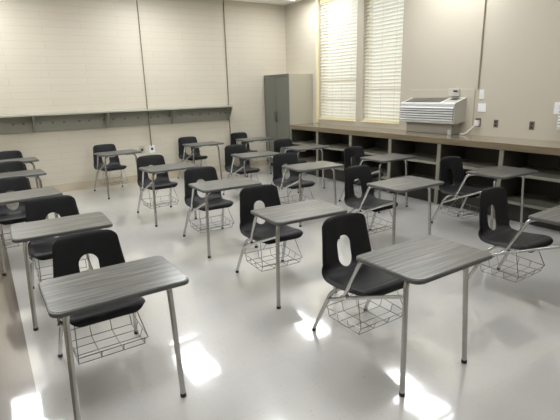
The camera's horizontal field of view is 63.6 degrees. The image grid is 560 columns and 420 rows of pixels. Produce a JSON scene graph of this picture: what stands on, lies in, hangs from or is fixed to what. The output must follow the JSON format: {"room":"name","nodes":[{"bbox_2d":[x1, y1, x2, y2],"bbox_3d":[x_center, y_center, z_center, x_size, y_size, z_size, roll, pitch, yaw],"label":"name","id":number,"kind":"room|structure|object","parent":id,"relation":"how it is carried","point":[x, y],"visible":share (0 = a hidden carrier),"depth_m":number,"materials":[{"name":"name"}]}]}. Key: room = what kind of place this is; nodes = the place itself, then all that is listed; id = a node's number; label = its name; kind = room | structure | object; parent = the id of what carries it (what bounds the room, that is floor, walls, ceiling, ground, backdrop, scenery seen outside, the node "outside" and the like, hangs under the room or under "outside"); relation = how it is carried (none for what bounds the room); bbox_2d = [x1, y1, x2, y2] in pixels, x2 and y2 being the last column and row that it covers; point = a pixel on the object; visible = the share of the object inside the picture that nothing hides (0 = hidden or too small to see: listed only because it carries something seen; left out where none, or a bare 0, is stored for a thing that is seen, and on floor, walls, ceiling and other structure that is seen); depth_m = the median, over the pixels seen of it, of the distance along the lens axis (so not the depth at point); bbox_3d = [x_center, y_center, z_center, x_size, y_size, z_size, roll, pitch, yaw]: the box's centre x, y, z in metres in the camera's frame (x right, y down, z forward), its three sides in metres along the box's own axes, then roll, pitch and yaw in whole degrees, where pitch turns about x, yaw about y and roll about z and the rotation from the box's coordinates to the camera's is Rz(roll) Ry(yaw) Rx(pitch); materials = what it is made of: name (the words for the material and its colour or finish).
{"room":"classroom","nodes":[
{"label":"classroom","id":0,"kind":"room"},
{"bbox_2d":[0,0,286,186],"bbox_3d":[-2.784,-2.261,8.577,7.400,3.457,0.200,-11,18,-32],"label":"wall","id":1,"kind":"structure","parent":0,"point":[57,56],"depth_m":8.40,"materials":[{"name":"beige paint"}]},
{"bbox_2d":[0,105,232,134],"bbox_3d":[-3.163,-1.639,8.199,5.070,0.308,0.250,-11,18,-32],"label":"wall shelf","id":2,"kind":"object","parent":1,"relation":"attached to","point":[46,122],"visible":1,"depth_m":8.27,"materials":[{"name":"paint"}]},
{"bbox_2d":[139,146,144,153],"bbox_3d":[-2.679,-1.171,8.783,0.110,0.140,0.020,-11,18,-32],"label":"wall outlet","id":3,"kind":"object","parent":1,"relation":"attached to","point":[141,148],"visible":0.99,"depth_m":8.78,"materials":[{"name":"plastic"}]},
{"bbox_2d":[136,0,151,145],"bbox_3d":[-2.556,-2.597,8.492,0.022,2.777,0.042,-11,18,-32],"label":"conduit","id":4,"kind":"object","parent":1,"relation":"attached to","point":[136,0],"visible":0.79,"depth_m":8.52,"materials":[{"name":"metal"}]},
{"bbox_2d":[31,159,269,191],"bbox_3d":[-2.711,-0.636,8.895,6.930,0.150,0.020,-11,18,-32],"label":"baseboard","id":5,"kind":"structure","parent":1,"relation":"attached to","point":[63,187],"depth_m":8.61,"materials":[{"name":"plastic"}]},
{"bbox_2d":[149,145,154,152],"bbox_3d":[-2.516,-1.203,8.885,0.110,0.150,0.020,-11,18,-32],"label":"wall outlet","id":6,"kind":"object","parent":1,"relation":"attached to","point":[151,148],"visible":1,"depth_m":8.88,"materials":[{"name":"white plastic"}]},
{"bbox_2d":[223,0,230,143],"bbox_3d":[-1.097,-2.630,9.483,0.018,3.297,0.018,-11,18,-32],"label":"conduit","id":7,"kind":"object","parent":1,"relation":"attached to","point":[223,0],"visible":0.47,"depth_m":9.35,"materials":[{"name":"metal"}]},
{"bbox_2d":[233,0,300,4],"bbox_3d":[0.348,-2.818,3.408,7.400,0.120,11.800,-11,18,-32],"label":"ceiling","id":8,"kind":"structure","parent":0,"point":[278,2],"depth_m":9.41,"materials":[{"name":"paint"}]},
{"bbox_2d":[0,165,559,419],"bbox_3d":[0.439,0.637,4.328,7.400,0.120,11.800,-11,18,-32],"label":"floor","id":9,"kind":"structure","parent":0,"point":[244,357],"depth_m":3.20,"materials":[{"name":"plastic"}]},
{"bbox_2d":[0,150,38,187],"bbox_3d":[-4.232,-0.490,7.208,0.670,0.818,0.994,-12,18,-34],"label":"desk","id":10,"kind":"object","parent":9,"relation":"on","point":[14,155],"visible":0.25,"depth_m":7.42,"materials":[{"name":"metal"}]},
{"bbox_2d":[0,161,48,236],"bbox_3d":[-3.497,-0.185,5.991,0.670,0.818,0.993,-12,18,-35],"label":"desk","id":11,"kind":"object","parent":9,"relation":"on","point":[7,168],"visible":0.34,"depth_m":5.92,"materials":[{"name":"metal"}]},
{"bbox_2d":[0,176,62,275],"bbox_3d":[-2.724,0.120,4.770,0.670,0.818,0.994,-13,19,-37],"label":"desk","id":12,"kind":"object","parent":9,"relation":"on","point":[23,193],"visible":0.73,"depth_m":4.75,"materials":[{"name":"metal"}]},
{"bbox_2d":[1,224,21,248],"bbox_3d":[-2.850,0.210,4.975,0.436,0.275,0.345,-13,19,-37],"label":"basket","id":13,"kind":"object","parent":12,"relation":"on","point":[1,224],"depth_m":4.83,"materials":[{"name":"metal"}]},
{"bbox_2d":[10,195,112,330],"bbox_3d":[-1.787,0.374,3.725,0.670,0.818,0.994,-10,17,-30],"label":"desk","id":14,"kind":"object","parent":9,"relation":"on","point":[38,234],"visible":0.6,"depth_m":3.55,"materials":[{"name":"metal"}]},
{"bbox_2d":[34,254,92,281],"bbox_3d":[-1.889,0.460,3.944,0.436,0.275,0.345,-10,17,-30],"label":"basket","id":15,"kind":"object","parent":14,"relation":"on","point":[87,255],"depth_m":4.02,"materials":[{"name":"metal"}]},
{"bbox_2d":[38,229,188,419],"bbox_3d":[-1.007,0.636,2.664,0.670,0.818,0.994,-11,18,-32],"label":"desk","id":16,"kind":"object","parent":9,"relation":"on","point":[115,289],"visible":1,"depth_m":2.48,"materials":[{"name":"grey wood"}]},
{"bbox_2d":[71,311,148,364],"bbox_3d":[-1.115,0.723,2.881,0.436,0.275,0.345,-11,18,-32],"label":"basket","id":17,"kind":"object","parent":16,"relation":"on","point":[135,320],"depth_m":2.88,"materials":[{"name":"metal"}]},
{"bbox_2d":[93,144,141,198],"bbox_3d":[-2.867,-0.697,7.851,0.670,0.818,0.993,-13,19,-37],"label":"desk","id":18,"kind":"object","parent":9,"relation":"on","point":[102,150],"visible":0.99,"depth_m":7.97,"materials":[{"name":"metal"}]},
{"bbox_2d":[97,170,127,185],"bbox_3d":[-2.991,-0.607,8.057,0.436,0.275,0.345,-13,19,-37],"label":"basket","id":19,"kind":"object","parent":18,"relation":"on","point":[121,178],"depth_m":8.10,"materials":[{"name":"metal"}]},
{"bbox_2d":[137,155,198,226],"bbox_3d":[-1.608,-0.303,6.248,0.670,0.818,0.993,-12,18,-33],"label":"desk","id":20,"kind":"object","parent":9,"relation":"on","point":[162,181],"visible":1,"depth_m":6.35,"materials":[{"name":"metal"}]},
{"bbox_2d":[141,187,178,208],"bbox_3d":[-1.720,-0.215,6.462,0.436,0.275,0.345,-12,18,-33],"label":"basket","id":21,"kind":"object","parent":20,"relation":"on","point":[171,196],"depth_m":6.49,"materials":[{"name":"metal"}]},
{"bbox_2d":[178,136,223,178],"bbox_3d":[-1.591,-0.984,8.805,0.670,0.818,0.994,-12,18,-34],"label":"desk","id":22,"kind":"object","parent":9,"relation":"on","point":[190,141],"visible":0.97,"depth_m":8.88,"materials":[{"name":"laminate"}]},
{"bbox_2d":[183,166,261,257],"bbox_3d":[-0.710,-0.018,5.090,0.670,0.818,0.993,-10,17,-30],"label":"desk","id":23,"kind":"object","parent":9,"relation":"on","point":[213,200],"visible":0.99,"depth_m":5.15,"materials":[{"name":"metal"}]},
{"bbox_2d":[189,209,233,232],"bbox_3d":[-0.811,0.067,5.310,0.436,0.275,0.345,-10,17,-30],"label":"basket","id":24,"kind":"object","parent":23,"relation":"on","point":[222,214],"depth_m":5.34,"materials":[{"name":"metal"}]},
{"bbox_2d":[223,144,278,194],"bbox_3d":[-0.497,-0.596,7.238,0.670,0.818,0.994,-11,17,-31],"label":"desk","id":25,"kind":"object","parent":9,"relation":"on","point":[244,168],"visible":0.94,"depth_m":7.35,"materials":[{"name":"metal"}]},
{"bbox_2d":[230,132,273,176],"bbox_3d":[-0.639,-1.175,9.425,0.670,0.818,0.994,-11,18,-32],"label":"desk","id":26,"kind":"object","parent":9,"relation":"on","point":[241,137],"visible":0.54,"depth_m":9.50,"materials":[{"name":"laminate"}]},
{"bbox_2d":[264,74,312,169],"bbox_3d":[0.172,-1.934,9.911,0.654,1.989,0.945,-11,18,-32],"label":"storage cabinet","id":27,"kind":"object","parent":9,"relation":"on","point":[288,97],"visible":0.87,"depth_m":9.51,"materials":[{"name":"metal"}]},
{"bbox_2d":[236,184,347,308],"bbox_3d":[0.029,0.264,3.957,0.670,0.818,0.993,-10,17,-29],"label":"desk","id":28,"kind":"object","parent":9,"relation":"on","point":[277,217],"visible":0.98,"depth_m":3.95,"materials":[{"name":"metal"}]},
{"bbox_2d":[244,240,302,271],"bbox_3d":[-0.068,0.349,4.179,0.436,0.275,0.345,-10,17,-29],"label":"basket","id":29,"kind":"object","parent":28,"relation":"on","point":[246,241],"depth_m":4.19,"materials":[{"name":"metal"}]},
{"bbox_2d":[271,139,329,192],"bbox_3d":[0.308,-0.803,7.935,0.670,0.818,0.993,-12,18,-34],"label":"desk","id":30,"kind":"object","parent":9,"relation":"on","point":[286,143],"visible":0.45,"depth_m":7.84,"materials":[{"name":"laminate"}]},
{"bbox_2d":[290,129,316,176],"bbox_3d":[0.722,-1.217,9.311,0.595,0.885,0.897,-11,18,-32],"label":"bookcase","id":31,"kind":"object","parent":9,"relation":"on","point":[298,137],"visible":0.35,"depth_m":9.54,"materials":[{"name":"paint"}]},
{"bbox_2d":[273,153,343,226],"bbox_3d":[0.299,-0.307,6.075,0.670,0.818,0.993,-10,17,-28],"label":"desk","id":32,"kind":"object","parent":9,"relation":"on","point":[296,169],"visible":1,"depth_m":6.09,"materials":[{"name":"metal"}]},
{"bbox_2d":[280,188,313,204],"bbox_3d":[0.203,-0.222,6.298,0.436,0.275,0.345,-10,17,-28],"label":"basket","id":33,"kind":"object","parent":32,"relation":"on","point":[302,195],"depth_m":6.43,"materials":[{"name":"metal"}]},
{"bbox_2d":[317,132,349,181],"bbox_3d":[1.228,-1.031,8.561,0.595,0.885,0.943,-11,18,-32],"label":"bookcase","id":34,"kind":"object","parent":9,"relation":"on","point":[337,143],"visible":0.36,"depth_m":8.82,"materials":[{"name":"paint"}]},
{"bbox_2d":[350,135,389,192],"bbox_3d":[1.743,-0.841,7.798,0.595,0.885,0.928,-11,18,-32],"label":"bookcase","id":35,"kind":"object","parent":9,"relation":"on","point":[372,146],"visible":0.41,"depth_m":8.04,"materials":[{"name":"paint"}]},
{"bbox_2d":[339,146,415,212],"bbox_3d":[1.374,-0.476,6.602,0.670,0.818,0.993,-11,18,-32],"label":"desk","id":36,"kind":"object","parent":9,"relation":"on","point":[357,151],"visible":0.57,"depth_m":6.51,"materials":[{"name":"metal"}]},
{"bbox_2d":[354,178,377,196],"bbox_3d":[1.264,-0.389,6.818,0.436,0.275,0.345,-11,18,-32],"label":"basket","id":37,"kind":"object","parent":36,"relation":"on","point":[377,178],"depth_m":6.84,"materials":[{"name":"metal"}]},
{"bbox_2d":[339,165,443,244],"bbox_3d":[1.135,-0.011,4.881,0.670,0.818,0.994,-11,18,-32],"label":"desk","id":38,"kind":"object","parent":9,"relation":"on","point":[367,202],"visible":1,"depth_m":4.84,"materials":[{"name":"metal"}]},
{"bbox_2d":[363,209,392,234],"bbox_3d":[1.025,0.076,5.097,0.436,0.275,0.345,-11,18,-32],"label":"basket","id":39,"kind":"object","parent":38,"relation":"on","point":[375,213],"depth_m":5.17,"materials":[{"name":"metal"}]},
{"bbox_2d":[312,213,492,396],"bbox_3d":[0.699,0.526,2.909,0.670,0.818,0.993,-11,18,-32],"label":"desk","id":40,"kind":"object","parent":9,"relation":"on","point":[370,274],"visible":1,"depth_m":2.78,"materials":[{"name":"metal"}]},
{"bbox_2d":[327,291,401,334],"bbox_3d":[0.591,0.613,3.125,0.436,0.275,0.345,-11,18,-32],"label":"basket","id":41,"kind":"object","parent":40,"relation":"on","point":[331,292],"depth_m":3.11,"materials":[{"name":"metal"}]},
{"bbox_2d":[388,139,438,203],"bbox_3d":[2.254,-0.653,7.040,0.595,0.885,0.931,-11,18,-32],"label":"bookcase","id":42,"kind":"object","parent":9,"relation":"on","point":[425,164],"visible":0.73,"depth_m":7.28,"materials":[{"name":"paint"}]},
{"bbox_2d":[435,144,501,217],"bbox_3d":[2.767,-0.464,6.281,0.595,0.885,0.931,-11,18,-32],"label":"bookcase","id":43,"kind":"object","parent":9,"relation":"on","point":[473,158],"visible":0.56,"depth_m":6.47,"materials":[{"name":"paint"}]},
{"bbox_2d":[290,123,559,155],"bbox_3d":[2.507,-1.022,6.509,0.617,0.086,7.494,-11,18,-32],"label":"countertop","id":44,"kind":"structure","parent":43,"relation":"on","point":[489,142],"depth_m":6.37,"materials":[{"name":"laminate"}]},
{"bbox_2d":[400,97,466,134],"bbox_3d":[2.325,-1.460,6.964,0.297,0.534,1.010,-11,18,-32],"label":"air conditioner","id":45,"kind":"object","parent":44,"relation":"on","point":[438,115],"visible":1,"depth_m":6.81,"materials":[{"name":"white plastic"}]},
{"bbox_2d":[406,97,447,101],"bbox_3d":[2.270,-1.711,7.013,0.205,0.071,0.670,-11,18,-32],"label":"grille","id":46,"kind":"object","parent":45,"relation":"attached to","point":[415,99],"depth_m":7.00,"materials":[{"name":"grey metal"}]},
{"bbox_2d":[556,105,559,129],"bbox_3d":[3.656,-0.970,4.992,0.297,0.534,1.010,-11,18,-32],"label":"air conditioner","id":47,"kind":"object","parent":44,"relation":"on","point":[558,120],"visible":1,"depth_m":5.31,"materials":[{"name":"white plastic"}]},
{"bbox_2d":[431,156,537,229],"bbox_3d":[2.362,-0.172,5.364,0.670,0.818,0.993,-10,17,-29],"label":"desk","id":48,"kind":"object","parent":9,"relation":"on","point":[458,188],"visible":0.88,"depth_m":5.37,"materials":[{"name":"metal"}]},
{"bbox_2d":[441,198,478,218],"bbox_3d":[2.264,-0.087,5.586,0.436,0.275,0.345,-10,17,-29],"label":"basket","id":49,"kind":"object","parent":48,"relation":"on","point":[463,202],"depth_m":5.61,"materials":[{"name":"metal"}]},
{"bbox_2d":[468,187,559,282],"bbox_3d":[2.081,0.301,3.616,0.670,0.818,0.994,-11,18,-33],"label":"desk","id":50,"kind":"object","parent":9,"relation":"on","point":[504,236],"visible":0.99,"depth_m":3.78,"materials":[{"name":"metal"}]},
{"bbox_2d":[480,248,544,282],"bbox_3d":[1.970,0.389,3.830,0.436,0.275,0.345,-11,18,-33],"label":"basket","id":51,"kind":"object","parent":50,"relation":"on","point":[489,249],"depth_m":3.83,"materials":[{"name":"metal"}]},
{"bbox_2d":[498,150,559,230],"bbox_3d":[3.280,-0.275,5.520,0.595,0.885,0.936,-11,18,-32],"label":"bookcase","id":52,"kind":"object","parent":9,"relation":"on","point":[542,188],"visible":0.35,"depth_m":5.73,"materials":[{"name":"paint"}]},
{"bbox_2d":[285,0,559,140],"bbox_3d":[3.370,-1.666,5.734,0.220,3.457,11.400,-11,18,-32],"label":"wall","id":53,"kind":"structure","parent":0,"point":[520,70],"depth_m":6.36,"materials":[{"name":"paint"}]},
{"bbox_2d":[315,0,318,121],"bbox_3d":[0.762,-3.026,9.237,0.030,2.425,0.075,-11,18,-32],"label":"trim","id":54,"kind":"structure","parent":53,"relation":"attached to","point":[316,1],"depth_m":9.20,"materials":[{"name":"paint"}]},
{"bbox_2d":[319,4,355,121],"bbox_3d":[1.163,-2.920,8.798,0.195,2.305,1.120,-11,18,-32],"label":"window","id":55,"kind":"structure","parent":53,"relation":"in","point":[325,4],"depth_m":9.13,"materials":[{"name":"paint"}]},
{"bbox_2d":[320,0,357,119],"bbox_3d":[1.136,-2.924,8.779,0.068,2.281,1.096,-11,18,-32],"label":"window blind","id":56,"kind":"object","parent":55,"relation":"attached to","point":[339,110],"visible":0.92,"depth_m":8.78,"materials":[{"name":"paint"}]},
{"bbox_2d":[361,0,398,123],"bbox_3d":[1.813,-2.680,7.834,0.195,2.305,0.925,-11,18,-32],"label":"window","id":57,"kind":"structure","parent":53,"relation":"in","point":[369,0],"depth_m":8.12,"materials":[{"name":"paint"}]},
{"bbox_2d":[363,0,403,122],"bbox_3d":[1.787,-2.684,7.815,0.068,2.281,0.909,-11,18,-32],"label":"window blind","id":58,"kind":"object","parent":57,"relation":"attached to","point":[372,101],"visible":0.87,"depth_m":7.85,"materials":[{"name":"paint"}]},
{"bbox_2d":[410,89,475,134],"bbox_3d":[2.468,-1.530,6.994,0.012,0.648,1.180,-11,18,-32],"label":"wall panel","id":59,"kind":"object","parent":53,"relation":"attached to","point":[465,126],"depth_m":6.64,"materials":[{"name":"paint"}]},
{"bbox_2d":[448,88,459,95],"bbox_3d":[2.575,-1.744,6.693,0.055,0.110,0.170,-11,18,-32],"label":"box","id":60,"kind":"object","parent":53,"relation":"attached to","point":[452,91],"visible":1,"depth_m":6.67,"materials":[{"name":"paint"}]},
{"bbox_2d":[460,120,479,134],"bbox_3d":[2.742,-1.190,6.531,0.252,0.210,0.067,7,17,30],"label":"power cord","id":61,"kind":"object","parent":53,"relation":"attached to","point":[476,122],"visible":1,"depth_m":6.47,"materials":[{"name":"white plastic"}]},
{"bbox_2d":[477,0,485,88],"bbox_3d":[2.780,-2.601,6.156,0.018,1.837,0.018,-4,15,-10],"label":"conduit","id":62,"kind":"object","parent":53,"relation":"attached to","point":[485,0],"visible":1,"depth_m":6.23,"materials":[{"name":"metal"}]},
{"bbox_2d":[478,103,485,111],"bbox_3d":[2.860,-1.448,6.398,0.008,0.118,0.125,-11,18,-32],"label":"wall switch","id":63,"kind":"object","parent":53,"relation":"attached to","point":[481,107],"visible":1,"depth_m":6.39,"materials":[{"name":"white plastic"}]},
{"bbox_2d":[479,90,484,98],"bbox_3d":[2.842,-1.630,6.365,0.014,0.130,0.072,-11,18,-32],"label":"wall switch","id":64,"kind":"object","parent":53,"relation":"attached to","point":[481,95],"visible":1,"depth_m":6.36,"materials":[{"name":"white plastic"}]},
{"bbox_2d":[493,120,497,127],"bbox_3d":[2.991,-1.198,6.263,0.010,0.105,0.066,-11,18,-32],"label":"wall outlet","id":65,"kind":"object","parent":53,"relation":"attached to","point":[495,124],"visible":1,"depth_m":6.26,"materials":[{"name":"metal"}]},
{"bbox_2d":[529,121,534,129],"bbox_3d":[3.264,-1.095,5.860,0.010,0.105,0.066,-11,18,-32],"label":"wall outlet","id":66,"kind":"object","parent":53,"relation":"attached to","point":[531,123],"visible":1,"depth_m":5.86,"materials":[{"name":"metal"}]},
{"bbox_2d":[553,102,559,113],"bbox_3d":[3.435,-1.250,5.542,0.008,0.140,0.140,-11,18,-32],"label":"wall switch","id":67,"kind":"object","parent":53,"relation":"attached to","point":[556,105],"visible":0.89,"depth_m":5.57,"materials":[{"name":"white plastic"}]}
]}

